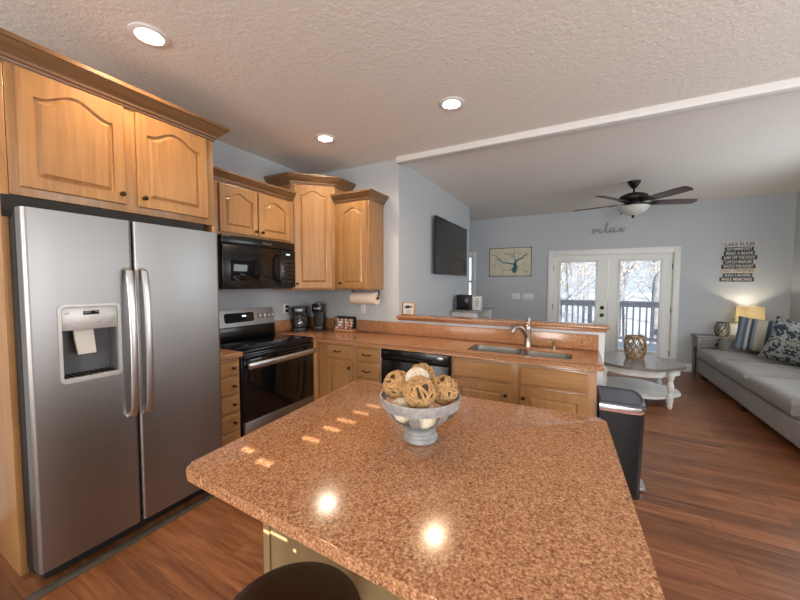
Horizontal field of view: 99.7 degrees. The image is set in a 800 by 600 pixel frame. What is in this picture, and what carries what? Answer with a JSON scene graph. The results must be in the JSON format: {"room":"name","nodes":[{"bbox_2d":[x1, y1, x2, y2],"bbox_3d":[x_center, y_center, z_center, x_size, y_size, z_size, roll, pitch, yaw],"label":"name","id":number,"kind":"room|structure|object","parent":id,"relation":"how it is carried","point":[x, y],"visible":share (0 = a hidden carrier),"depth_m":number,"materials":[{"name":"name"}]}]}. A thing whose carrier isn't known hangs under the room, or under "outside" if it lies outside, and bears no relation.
{"room":"kitchen","nodes":[
{"label":"kitchen","id":0,"kind":"room"},
{"bbox_2d":[1,59,310,320],"bbox_3d":[-2.613,-0.035,1.804,0.120,2.845,5.920,2,3,28],"label":"wall","id":1,"kind":"structure","parent":0,"point":[228,157],"depth_m":3.59,"materials":[{"name":"grey paint"}]},
{"bbox_2d":[0,27,229,576],"bbox_3d":[-1.887,0.043,2.262,0.725,2.645,1.185,2,3,28],"label":"upper cabinet","id":2,"kind":"object","parent":1,"relation":"attached to","point":[60,142],"visible":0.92,"depth_m":1.81,"materials":[{"name":"brown wood"}]},
{"bbox_2d":[213,166,295,242],"bbox_3d":[-1.533,-0.858,3.229,0.398,0.540,1.070,2,3,28],"label":"upper cabinet","id":3,"kind":"object","parent":1,"relation":"attached to","point":[238,211],"visible":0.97,"depth_m":3.15,"materials":[{"name":"brown wood"}]},
{"bbox_2d":[217,234,294,288],"bbox_3d":[-1.468,-0.350,3.317,0.451,0.476,0.836,2,3,28],"label":"microwave","id":4,"kind":"object","parent":3,"relation":"attached to","point":[243,262],"visible":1,"depth_m":3.15,"materials":[{"name":"black metal"}]},
{"bbox_2d":[283,304,287,313],"bbox_3d":[-1.363,0.104,4.020,0.008,0.120,0.070,2,3,28],"label":"wall outlet","id":5,"kind":"object","parent":1,"relation":"attached to","point":[284,308],"visible":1,"depth_m":4.00,"materials":[{"name":"white plastic"}]},
{"bbox_2d":[285,305,292,327],"bbox_3d":[-1.269,0.209,4.094,0.045,0.297,0.245,3,4,43],"label":"power cord","id":6,"kind":"object","parent":1,"relation":"attached to","point":[286,306],"visible":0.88,"depth_m":4.01,"materials":[{"name":"plastic"}]},
{"bbox_2d":[264,172,355,289],"bbox_3d":[-1.009,-0.739,3.867,0.727,1.240,0.707,2,3,28],"label":"upper cabinet","id":7,"kind":"object","parent":1,"relation":"attached to","point":[312,206],"visible":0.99,"depth_m":3.69,"materials":[{"name":"brown wood"}]},
{"bbox_2d":[310,159,469,381],"bbox_3d":[-0.007,-0.205,5.294,1.424,2.845,2.700,2,3,28],"label":"wall","id":8,"kind":"structure","parent":0,"point":[411,206],"depth_m":4.07,"materials":[{"name":"grey paint"}]},
{"bbox_2d":[274,316,311,331],"bbox_3d":[-1.309,0.294,4.109,0.024,0.132,0.657,2,3,28],"label":"backsplash","id":9,"kind":"structure","parent":8,"relation":"attached to","point":[280,325],"depth_m":3.98,"materials":[{"name":"brown stone"}]},
{"bbox_2d":[330,188,388,289],"bbox_3d":[-0.445,-0.639,3.757,0.522,1.040,0.377,2,3,28],"label":"upper cabinet","id":10,"kind":"object","parent":8,"relation":"attached to","point":[358,224],"visible":1,"depth_m":3.65,"materials":[{"name":"brown wood"}]},
{"bbox_2d":[361,304,365,313],"bbox_3d":[-0.436,0.102,4.002,0.070,0.120,0.008,2,3,28],"label":"wall outlet","id":11,"kind":"object","parent":8,"relation":"attached to","point":[363,306],"visible":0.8,"depth_m":4.00,"materials":[{"name":"white plastic"}]},
{"bbox_2d":[434,215,466,275],"bbox_3d":[0.776,-0.773,5.131,0.078,0.780,1.380,2,3,28],"label":"television","id":12,"kind":"object","parent":8,"relation":"attached to","point":[450,239],"visible":1,"depth_m":4.96,"materials":[{"name":"black plastic"}]},
{"bbox_2d":[0,0,799,219],"bbox_3d":[0.424,-1.558,2.304,7.500,0.160,10.193,2,3,28],"label":"ceiling","id":13,"kind":"structure","parent":0,"point":[373,76],"depth_m":2.25,"materials":[{"name":"white paint"}]},
{"bbox_2d":[127,22,169,47],"bbox_3d":[-1.381,-1.513,1.856,0.190,0.127,0.190,2,3,28],"label":"recessed light","id":14,"kind":"object","parent":13,"relation":"in","point":[147,34],"visible":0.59,"depth_m":1.88,"materials":[{"name":"white plastic"}]},
{"bbox_2d":[315,134,335,142],"bbox_3d":[-0.701,-1.577,3.169,0.190,0.127,0.190,2,3,28],"label":"recessed light","id":15,"kind":"object","parent":13,"relation":"in","point":[326,138],"visible":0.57,"depth_m":3.20,"materials":[{"name":"white"}]},
{"bbox_2d":[439,97,463,109],"bbox_3d":[0.392,-1.544,2.552,0.190,0.127,0.190,2,3,28],"label":"recessed light","id":16,"kind":"object","parent":13,"relation":"in","point":[449,103],"visible":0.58,"depth_m":2.59,"materials":[{"name":"white"}]},
{"bbox_2d":[573,180,697,226],"bbox_3d":[3.143,-1.285,4.563,1.444,0.600,1.389,2,3,28],"label":"ceiling fan","id":17,"kind":"object","parent":13,"relation":"hanging from","point":[634,203],"visible":1,"depth_m":4.40,"materials":[{"name":"brown metal"}]},
{"bbox_2d":[0,371,799,599],"bbox_3d":[0.417,1.423,2.454,7.500,0.120,10.193,2,3,28],"label":"floor","id":18,"kind":"structure","parent":0,"point":[718,509],"depth_m":2.01,"materials":[{"name":"brown wood"}]},
{"bbox_2d":[0,193,222,578],"bbox_3d":[-1.801,0.410,2.150,0.851,1.885,0.977,2,3,28],"label":"refrigerator","id":19,"kind":"object","parent":18,"relation":"on","point":[116,314],"visible":0.98,"depth_m":1.83,"materials":[{"name":"silver metal"}]},
{"bbox_2d":[24,493,214,599],"bbox_3d":[-1.477,1.376,2.049,0.062,0.006,1.100,2,3,28],"label":"trim","id":20,"kind":"structure","parent":18,"relation":"on","point":[40,593],"depth_m":1.85,"materials":[{"name":"wood"}]},
{"bbox_2d":[220,357,240,445],"bbox_3d":[-1.633,0.901,2.865,0.651,0.873,0.208,2,3,28],"label":"base cabinet","id":21,"kind":"object","parent":18,"relation":"on","point":[230,386],"visible":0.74,"depth_m":2.73,"materials":[{"name":"brown wood"}]},
{"bbox_2d":[220,349,242,360],"bbox_3d":[-1.632,0.378,2.841,0.652,0.172,0.208,2,3,28],"label":"countertop","id":22,"kind":"structure","parent":21,"relation":"on","point":[225,354],"depth_m":2.72,"materials":[{"name":"brown stone"}]},
{"bbox_2d":[219,307,315,436],"bbox_3d":[-1.352,0.700,3.301,0.705,1.192,0.826,2,3,28],"label":"range","id":23,"kind":"object","parent":18,"relation":"on","point":[276,370],"visible":0.7,"depth_m":3.19,"materials":[{"name":"black metal"}]},
{"bbox_2d":[220,333,312,354],"bbox_3d":[-1.363,0.414,3.292,0.600,0.032,0.826,2,3,28],"label":"cooktop","id":24,"kind":"object","parent":23,"relation":"in","point":[260,343],"depth_m":3.22,"materials":[{"name":"black glass"}]},
{"bbox_2d":[233,561,360,599],"bbox_3d":[-0.274,1.117,0.854,0.366,0.654,0.366,2,3,28],"label":"bar stool","id":25,"kind":"object","parent":18,"relation":"on","point":[307,580],"visible":1,"depth_m":0.93,"materials":[{"name":"brown leather"}]},
{"bbox_2d":[311,341,355,400],"bbox_3d":[-0.559,0.860,3.732,0.528,0.873,0.649,2,3,28],"label":"base cabinet","id":26,"kind":"object","parent":18,"relation":"on","point":[337,362],"visible":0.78,"depth_m":3.50,"materials":[{"name":"brown wood"}]},
{"bbox_2d":[356,346,382,382],"bbox_3d":[-0.187,0.870,3.547,0.298,0.873,0.626,2,3,28],"label":"base cabinet","id":27,"kind":"object","parent":18,"relation":"on","point":[368,359],"visible":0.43,"depth_m":3.28,"materials":[{"name":"brown wood"}]},
{"bbox_2d":[381,348,451,383],"bbox_3d":[0.247,0.866,3.295,0.680,0.828,0.607,2,3,28],"label":"dishwasher","id":28,"kind":"object","parent":18,"relation":"on","point":[392,360],"visible":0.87,"depth_m":3.05,"materials":[{"name":"black metal"}]},
{"bbox_2d":[186,381,664,599],"bbox_3d":[0.077,0.966,1.242,1.298,0.914,1.117,2,3,28],"label":"kitchen island","id":29,"kind":"object","parent":18,"relation":"on","point":[509,501],"visible":0.99,"depth_m":0.92,"materials":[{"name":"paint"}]},
{"bbox_2d":[380,390,460,445],"bbox_3d":[0.074,0.426,1.236,0.294,0.165,0.294,2,3,28],"label":"pedestal bowl","id":30,"kind":"object","parent":29,"relation":"on","point":[413,434],"visible":0.6,"depth_m":1.15,"materials":[{"name":"ceramic"}]},
{"bbox_2d":[383,370,405,398],"bbox_3d":[-0.007,0.316,1.257,0.112,0.110,0.112,2,3,28],"label":"ball","id":31,"kind":"object","parent":30,"relation":"in","point":[394,381],"visible":0.71,"depth_m":1.22,"materials":[{"name":"brown wicker"}]},
{"bbox_2d":[391,397,410,422],"bbox_3d":[0.008,0.388,1.195,0.088,0.087,0.088,0,3,-5],"label":"ball","id":32,"kind":"object","parent":30,"relation":"in","point":[399,401],"visible":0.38,"depth_m":1.17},
{"bbox_2d":[405,367,429,382],"bbox_3d":[0.064,0.294,1.238,0.094,0.093,0.095,-3,4,-43],"label":"ball","id":33,"kind":"object","parent":30,"relation":"in","point":[415,371],"visible":0.47,"depth_m":1.22,"materials":[{"name":"white"}]},
{"bbox_2d":[403,375,435,408],"bbox_3d":[0.068,0.319,1.160,0.115,0.116,0.115,1,3,18],"label":"ball","id":34,"kind":"object","parent":30,"relation":"in","point":[419,391],"visible":0.99,"depth_m":1.12,"materials":[{"name":"brown wicker"}]},
{"bbox_2d":[412,363,434,379],"bbox_3d":[0.086,0.298,1.315,0.105,0.106,0.104,2,3,28],"label":"ball","id":35,"kind":"object","parent":30,"relation":"in","point":[425,366],"visible":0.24,"depth_m":1.29,"materials":[{"name":"brown wicker"}]},
{"bbox_2d":[419,405,436,428],"bbox_3d":[0.084,0.396,1.161,0.088,0.089,0.086,3,4,41],"label":"ball","id":36,"kind":"object","parent":30,"relation":"in","point":[424,423],"visible":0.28,"depth_m":1.13,"materials":[{"name":"white"}]},
{"bbox_2d":[431,375,457,404],"bbox_3d":[0.156,0.324,1.216,0.106,0.107,0.108,1,3,10],"label":"ball","id":37,"kind":"object","parent":30,"relation":"in","point":[446,389],"visible":0.93,"depth_m":1.18,"materials":[{"name":"brown wicker"}]},
{"bbox_2d":[450,307,492,317],"bbox_3d":[1.202,0.677,5.588,0.469,1.060,0.920,2,3,28],"label":"base cabinet","id":38,"kind":"object","parent":18,"relation":"on","point":[486,312],"visible":0.09,"depth_m":5.24,"materials":[{"name":"grey paint"}]},
{"bbox_2d":[455,295,471,309],"bbox_3d":[0.998,0.036,5.368,0.258,0.240,0.164,2,3,28],"label":"speaker","id":39,"kind":"object","parent":38,"relation":"on","point":[463,302],"visible":1,"depth_m":5.29},
{"bbox_2d":[457,296,467,308],"bbox_3d":[0.981,0.040,5.286,0.180,0.200,0.004,2,3,28],"label":"grille","id":40,"kind":"object","parent":39,"relation":"attached to","point":[462,301],"depth_m":5.28,"materials":[{"name":"black plastic"}]},
{"bbox_2d":[472,296,481,310],"bbox_3d":[1.196,0.051,5.232,0.140,0.225,0.028,2,3,28],"label":"framed sign","id":41,"kind":"object","parent":38,"relation":"on","point":[477,300],"visible":1,"depth_m":5.22,"materials":[{"name":"white plastic"}]},
{"bbox_2d":[473,297,479,309],"bbox_3d":[1.190,0.051,5.222,0.110,0.195,0.001,2,3,28],"label":"print","id":42,"kind":"object","parent":41,"relation":"attached to","point":[476,300],"depth_m":5.22,"materials":[{"name":"white paper"}]},
{"bbox_2d":[451,356,596,416],"bbox_3d":[1.041,0.906,2.892,1.078,0.873,0.626,2,3,28],"label":"base cabinet","id":43,"kind":"object","parent":18,"relation":"on","point":[569,390],"visible":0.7,"depth_m":2.59,"materials":[{"name":"brown wood"}]},
{"bbox_2d":[274,316,603,371],"bbox_3d":[0.114,0.356,3.351,3.252,0.172,0.657,2,3,28],"label":"countertop","id":44,"kind":"structure","parent":43,"relation":"on","point":[450,340],"depth_m":3.21,"materials":[{"name":"brown stone"}]},
{"bbox_2d":[291,306,307,331],"bbox_3d":[-1.197,0.221,4.042,0.180,0.285,0.200,0,3,-10],"label":"coffee maker","id":45,"kind":"object","parent":44,"relation":"on","point":[300,313],"visible":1,"depth_m":4.05,"materials":[{"name":"black plastic"}]},
{"bbox_2d":[312,302,325,330],"bbox_3d":[-0.989,0.194,4.108,0.140,0.333,0.180,0,3,0],"label":"coffee maker","id":46,"kind":"object","parent":44,"relation":"on","point":[318,308],"visible":1,"depth_m":4.09,"materials":[{"name":"black plastic"}]},
{"bbox_2d":[334,316,355,331],"bbox_3d":[-0.652,0.282,4.012,0.250,0.170,0.100,1,3,22],"label":"rack","id":47,"kind":"object","parent":44,"relation":"on","point":[341,317],"visible":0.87,"depth_m":4.00,"materials":[{"name":"brown wood"}]},
{"bbox_2d":[469,345,571,358],"bbox_3d":[1.004,0.554,2.859,0.798,0.227,0.333,2,3,28],"label":"sink","id":48,"kind":"object","parent":44,"relation":"in","point":[517,351],"visible":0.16,"depth_m":3.01,"materials":[{"name":"metal"}]},
{"bbox_2d":[510,317,530,346],"bbox_3d":[1.071,0.290,3.005,0.234,0.262,0.059,-1,3,-21],"label":"faucet","id":49,"kind":"object","parent":44,"relation":"on","point":[526,331],"visible":1,"depth_m":3.01,"materials":[{"name":"silver metal"}]},
{"bbox_2d":[597,385,645,499],"bbox_3d":[1.636,1.031,2.502,0.305,0.664,0.430,2,3,28],"label":"trash can","id":50,"kind":"object","parent":18,"relation":"on","point":[623,409],"visible":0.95,"depth_m":2.32,"materials":[{"name":"black metal"}]},
{"bbox_2d":[603,352,686,408],"bbox_3d":[3.049,1.024,4.424,0.990,0.492,0.991,-1,3,-17],"label":"coffee table","id":51,"kind":"object","parent":18,"relation":"on","point":[651,366],"visible":0.68,"depth_m":4.19,"materials":[{"name":"white paint"}]},
{"bbox_2d":[624,334,646,359],"bbox_3d":[3.128,0.624,4.487,0.256,0.307,0.254,2,3,28],"label":"wicker lantern","id":52,"kind":"object","parent":51,"relation":"on","point":[634,354],"visible":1,"depth_m":4.45,"materials":[{"name":"brown wicker"}]},
{"bbox_2d":[631,348,638,357],"bbox_3d":[3.128,0.708,4.491,0.088,0.120,0.086,2,3,28],"label":"candle","id":53,"kind":"object","parent":52,"relation":"on","point":[636,350],"depth_m":4.46,"materials":[{"name":"wax"}]},
{"bbox_2d":[606,377,680,399],"bbox_3d":[3.049,1.142,4.430,0.982,0.025,0.870,2,3,28],"label":"shelf","id":54,"kind":"object","parent":51,"relation":"attached to","point":[647,389],"depth_m":4.37,"materials":[{"name":"white paint"}]},
{"bbox_2d":[691,333,735,376],"bbox_3d":[5.150,0.901,5.284,0.860,0.660,0.355,2,3,28],"label":"end table","id":55,"kind":"object","parent":18,"relation":"on","point":[700,341],"visible":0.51,"depth_m":5.33,"materials":[{"name":"grey wood"}]},
{"bbox_2d":[714,322,729,336],"bbox_3d":[5.064,0.459,5.306,0.180,0.225,0.183,2,3,28],"label":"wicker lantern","id":56,"kind":"object","parent":55,"relation":"on","point":[721,332],"visible":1,"depth_m":5.28,"materials":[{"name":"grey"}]},
{"bbox_2d":[735,305,764,321],"bbox_3d":[5.349,0.327,5.158,0.324,0.500,0.324,2,3,28],"label":"table lamp","id":57,"kind":"object","parent":55,"relation":"on","point":[754,312],"visible":0.65,"depth_m":5.04,"materials":[{"name":"yellow fabric"}]},
{"bbox_2d":[697,338,799,447],"bbox_3d":[4.472,0.818,3.733,1.130,0.980,3.000,2,3,28],"label":"sofa","id":58,"kind":"object","parent":18,"relation":"on","point":[769,389],"visible":0.79,"depth_m":3.77,"materials":[{"name":"fabric"}]},
{"bbox_2d":[697,349,794,368],"bbox_3d":[4.814,0.855,4.738,0.790,0.201,0.882,2,3,28],"label":"seat cushion","id":59,"kind":"object","parent":58,"relation":"on","point":[710,358],"depth_m":4.71,"materials":[{"name":"fabric"}]},
{"bbox_2d":[731,316,774,351],"bbox_3d":[4.995,0.495,4.686,0.233,0.509,0.524,-2,4,-38],"label":"throw pillow","id":60,"kind":"object","parent":58,"relation":"on","point":[752,334],"visible":0.62,"depth_m":4.69,"materials":[{"name":"fabric"}]},
{"bbox_2d":[717,360,799,385],"bbox_3d":[4.404,0.893,3.971,0.790,0.201,0.842,2,3,28],"label":"seat cushion","id":61,"kind":"object","parent":58,"relation":"on","point":[736,372],"depth_m":3.96,"materials":[{"name":"fabric"}]},
{"bbox_2d":[744,376,799,418],"bbox_3d":[3.976,0.932,3.170,0.790,0.201,0.962,2,3,28],"label":"seat cushion","id":62,"kind":"object","parent":58,"relation":"on","point":[782,395],"depth_m":3.27,"materials":[{"name":"fabric"}]},
{"bbox_2d":[758,316,799,366],"bbox_3d":[4.891,0.537,4.142,0.269,0.635,0.655,-1,3,-20],"label":"throw pillow","id":63,"kind":"object","parent":58,"relation":"on","point":[783,343],"visible":1,"depth_m":4.20,"materials":[{"name":"fabric"}]},
{"bbox_2d":[399,320,604,416],"bbox_3d":[0.887,0.780,3.401,1.985,1.072,0.120,2,3,28],"label":"wall","id":64,"kind":"structure","parent":0,"point":[600,375],"depth_m":3.00,"materials":[{"name":"paint"}]},
{"bbox_2d":[311,317,598,350],"bbox_3d":[0.269,0.323,3.623,3.217,0.132,0.029,2,3,28],"label":"backsplash","id":65,"kind":"structure","parent":64,"relation":"attached to","point":[538,338],"depth_m":3.34,"materials":[{"name":"brown stone"}]},
{"bbox_2d":[396,314,610,332],"bbox_3d":[0.896,0.218,3.348,2.021,0.054,0.200,2,3,28],"label":"bar ledge","id":66,"kind":"object","parent":64,"relation":"on","point":[591,327],"visible":1,"depth_m":3.20,"materials":[{"name":"brown stone"}]},
{"bbox_2d":[403,302,414,314],"bbox_3d":[0.101,0.097,3.825,0.144,0.135,0.033,2,3,28],"label":"picture frame","id":67,"kind":"object","parent":66,"relation":"on","point":[408,308],"visible":0.98,"depth_m":3.81,"materials":[{"name":"brown wood"}]},
{"bbox_2d":[560,263,595,322],"bbox_3d":[3.392,0.087,6.460,0.580,1.551,0.012,2,3,28],"label":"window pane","id":68,"kind":"object","parent":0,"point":[594,316],"depth_m":6.40,"materials":[{"name":"clear glass"}]},
{"bbox_2d":[396,77,799,164],"bbox_3d":[2.001,-1.459,2.599,4.590,0.060,0.080,2,3,28],"label":"trim","id":69,"kind":"structure","parent":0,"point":[793,84],"depth_m":2.69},
{"bbox_2d":[469,192,796,363],"bbox_3d":[2.783,-0.275,6.799,7.100,2.845,0.140,2,3,28],"label":"wall","id":70,"kind":"structure","parent":0,"point":[701,228],"depth_m":5.64,"materials":[{"name":"grey paint"}]},
{"bbox_2d":[469,252,475,303],"bbox_3d":[1.198,-0.409,7.566,1.025,1.280,0.110,2,3,28],"label":"window","id":71,"kind":"structure","parent":70,"relation":"in","point":[472,255],"depth_m":7.32,"materials":[{"name":"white glass"}]},
{"bbox_2d":[489,247,531,276],"bbox_3d":[2.267,-0.782,6.957,0.840,0.590,0.022,2,3,28],"label":"art","id":72,"kind":"object","parent":70,"relation":"attached to","point":[517,261],"visible":1,"depth_m":6.94,"materials":[{"name":"paper"}]},
{"bbox_2d":[512,293,519,298],"bbox_3d":[2.382,-0.075,6.939,0.162,0.120,0.009,2,3,28],"label":"wall switch","id":73,"kind":"object","parent":70,"relation":"attached to","point":[514,295],"visible":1,"depth_m":6.94,"materials":[{"name":"white plastic"}]},
{"bbox_2d":[523,294,533,299],"bbox_3d":[2.600,-0.061,6.823,0.192,0.104,0.009,2,3,28],"label":"wall switch","id":74,"kind":"object","parent":70,"relation":"attached to","point":[525,296],"visible":1,"depth_m":6.82,"materials":[{"name":"white plastic"}]},
{"bbox_2d":[552,255,608,351],"bbox_3d":[3.402,0.155,6.414,0.928,1.988,0.123,2,3,28],"label":"door","id":75,"kind":"structure","parent":70,"relation":"in","point":[602,261],"depth_m":6.29,"materials":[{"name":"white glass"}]},
{"bbox_2d":[592,223,625,233],"bbox_3d":[3.781,-1.306,6.115,0.537,0.195,0.015,2,3,28],"label":"word sign","id":76,"kind":"object","parent":70,"relation":"attached to","point":[607,223],"visible":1,"depth_m":6.12,"materials":[{"name":"metal"}]},
{"bbox_2d":[547,246,680,359],"bbox_3d":[3.840,0.121,6.241,2.040,2.115,0.162,2,3,28],"label":"trim","id":77,"kind":"structure","parent":70,"relation":"attached to","point":[676,250],"depth_m":5.80,"materials":[{"name":"white wood"}]},
{"bbox_2d":[606,253,672,358],"bbox_3d":[4.241,0.178,6.003,0.928,1.988,0.059,2,3,28],"label":"door","id":78,"kind":"structure","parent":70,"relation":"in","point":[666,259],"depth_m":5.93,"materials":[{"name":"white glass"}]},
{"bbox_2d":[680,363,696,371],"bbox_3d":[3.851,1.112,6.208,4.590,0.140,0.015,2,3,28],"label":"baseboard","id":79,"kind":"structure","parent":70,"relation":"attached to","point":[689,366],"depth_m":5.67,"materials":[{"name":"white wood"}]},
{"bbox_2d":[719,241,756,281],"bbox_3d":[5.342,-0.601,5.324,0.425,0.618,0.016,2,3,28],"label":"sign","id":80,"kind":"object","parent":70,"relation":"attached to","point":[732,272],"visible":1,"depth_m":5.32,"materials":[{"name":"brown wood"}]},
{"bbox_2d":[618,262,659,350],"bbox_3d":[4.248,0.112,6.003,0.571,1.551,0.012,2,3,28],"label":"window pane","id":81,"kind":"object","parent":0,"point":[619,267],"depth_m":6.01,"materials":[{"name":"clear glass"}]},
{"bbox_2d":[790,191,799,321],"bbox_3d":[3.616,0.034,0.703,0.120,2.845,9.843,2,3,28],"label":"wall","id":82,"kind":"structure","parent":0,"point":[795,288],"depth_m":4.96,"materials":[{"name":"grey paint"}]},
{"label":"outside","id":83,"kind":"structure","parent":0,"visible":0},
{"bbox_2d":[618,342,656,351],"bbox_3d":[4.541,1.212,7.837,9.700,0.100,3.217,2,3,28],"label":"floor","id":84,"kind":"structure","parent":83,"point":[651,346],"depth_m":8.28,"materials":[{"name":"white snow"}]},
{"bbox_2d":[560,299,658,341],"bbox_3d":[5.253,0.552,9.136,9.500,1.090,0.140,2,3,28],"label":"deck railing","id":85,"kind":"object","parent":84,"relation":"on","point":[642,304],"visible":0.15,"depth_m":8.78,"materials":[{"name":"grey wood"}]},
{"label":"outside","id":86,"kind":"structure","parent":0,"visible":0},
{"bbox_2d":[469,290,651,343],"bbox_3d":[19.119,1.158,35.916,80.000,2.887,60.000,2,3,28],"label":"ground","id":87,"kind":"structure","parent":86,"point":[636,298],"depth_m":38.31,"materials":[{"name":"white snow"}]},
{"bbox_2d":[560,262,580,313],"bbox_3d":[17.493,-3.148,38.104,7.141,10.509,5.730,1,3,18],"label":"bare tree","id":88,"kind":"object","parent":87,"relation":"on","point":[580,262],"visible":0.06,"depth_m":37.62,"materials":[{"name":"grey plant"}]},
{"bbox_2d":[561,263,588,285],"bbox_3d":[6.316,-2.571,12.977,5.896,11.830,6.101,0,3,-3],"label":"bare tree","id":89,"kind":"object","parent":87,"relation":"on","point":[561,263],"visible":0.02,"depth_m":13.45,"materials":[{"name":"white plant"}]},
{"bbox_2d":[561,262,595,321],"bbox_3d":[10.627,-3.279,21.907,6.268,12.368,6.389,1,3,19],"label":"bare tree","id":90,"kind":"object","parent":87,"relation":"on","point":[567,287],"visible":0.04,"depth_m":21.86,"materials":[{"name":"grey plant"}]},
{"bbox_2d":[564,263,595,321],"bbox_3d":[10.498,-3.907,18.334,6.973,13.982,6.204,2,4,39],"label":"bare tree","id":91,"kind":"object","parent":87,"relation":"on","point":[572,270],"visible":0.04,"depth_m":18.34,"materials":[{"name":"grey plant"}]},
{"bbox_2d":[565,262,595,308],"bbox_3d":[22.858,-4.827,42.100,6.283,13.486,7.859,2,3,28],"label":"bare tree","id":92,"kind":"object","parent":87,"relation":"on","point":[588,262],"visible":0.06,"depth_m":41.28,"materials":[{"name":"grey plant"}]},
{"bbox_2d":[569,263,591,316],"bbox_3d":[17.579,-2.514,33.690,4.645,9.689,5.122,0,3,5],"label":"bare tree","id":93,"kind":"object","parent":87,"relation":"on","point":[578,263],"visible":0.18,"depth_m":33.36,"materials":[{"name":"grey plant"}]},
{"bbox_2d":[565,262,595,306],"bbox_3d":[24.251,-4.989,44.950,8.512,13.525,5.640,-1,3,-18],"label":"bare tree","id":94,"kind":"object","parent":87,"relation":"on","point":[576,262],"visible":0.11,"depth_m":44.97,"materials":[{"name":"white plant"}]},
{"bbox_2d":[582,262,595,322],"bbox_3d":[16.645,-4.277,29.633,5.465,13.607,5.789,-2,3,-30],"label":"bare tree","id":95,"kind":"object","parent":87,"relation":"on","point":[583,262],"visible":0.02,"depth_m":29.76,"materials":[{"name":"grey plant"}]},
{"bbox_2d":[561,261,659,341],"bbox_3d":[9.362,-2.765,13.959,5.492,12.137,6.709,0,3,-8],"label":"bare tree","id":96,"kind":"object","parent":87,"relation":"on","point":[624,262],"visible":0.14,"depth_m":14.11,"materials":[{"name":"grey plant"}]},
{"bbox_2d":[588,261,647,300],"bbox_3d":[24.420,-3.282,36.975,5.886,10.927,5.528,0,3,-1],"label":"bare tree","id":97,"kind":"object","parent":87,"relation":"on","point":[625,261],"visible":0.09,"depth_m":36.28,"materials":[{"name":"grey plant"}]},
{"bbox_2d":[582,261,658,300],"bbox_3d":[13.588,-2.702,18.678,5.439,11.555,7.234,-1,3,-18],"label":"bare tree","id":98,"kind":"object","parent":87,"relation":"on","point":[655,262],"visible":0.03,"depth_m":18.58,"materials":[{"name":"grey plant"}]},
{"bbox_2d":[585,261,658,332],"bbox_3d":[16.516,-1.838,25.081,4.934,9.203,5.158,1,3,12],"label":"bare tree","id":99,"kind":"object","parent":87,"relation":"on","point":[628,261],"visible":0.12,"depth_m":25.21,"materials":[{"name":"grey plant"}]},
{"bbox_2d":[627,261,658,291],"bbox_3d":[21.338,-3.095,28.789,5.543,11.357,5.187,2,3,28],"label":"bare tree","id":100,"kind":"object","parent":87,"relation":"on","point":[643,261],"visible":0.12,"depth_m":29.08,"materials":[{"name":"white plant"}]},
{"bbox_2d":[641,261,659,296],"bbox_3d":[29.921,-2.968,39.614,3.847,10.064,4.998,2,3,28],"label":"bare tree","id":101,"kind":"object","parent":87,"relation":"on","point":[652,261],"visible":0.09,"depth_m":39.88,"materials":[{"name":"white plant"}]},
{"bbox_2d":[649,271,659,343],"bbox_3d":[8.476,1.188,10.963,0.660,4.330,0.650,2,3,28],"label":"snag","id":102,"kind":"object","parent":87,"relation":"on","point":[655,295],"visible":0.12,"depth_m":10.84,"materials":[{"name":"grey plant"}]},
{"bbox_3d":[-0.390,-0.065,3.803,0.365,0.109,0.024,2,3,28],"label":"paper towel holder","id":103,"kind":"object","parent":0,"visible":0},
{"bbox_2d":[350,292,379,304],"bbox_3d":[-0.396,-0.021,3.809,0.323,0.136,0.136,2,3,28],"label":"paper towel roll","id":104,"kind":"object","parent":103,"relation":"hanging from","point":[355,297],"visible":0.98,"depth_m":3.75,"materials":[{"name":"white paper"}]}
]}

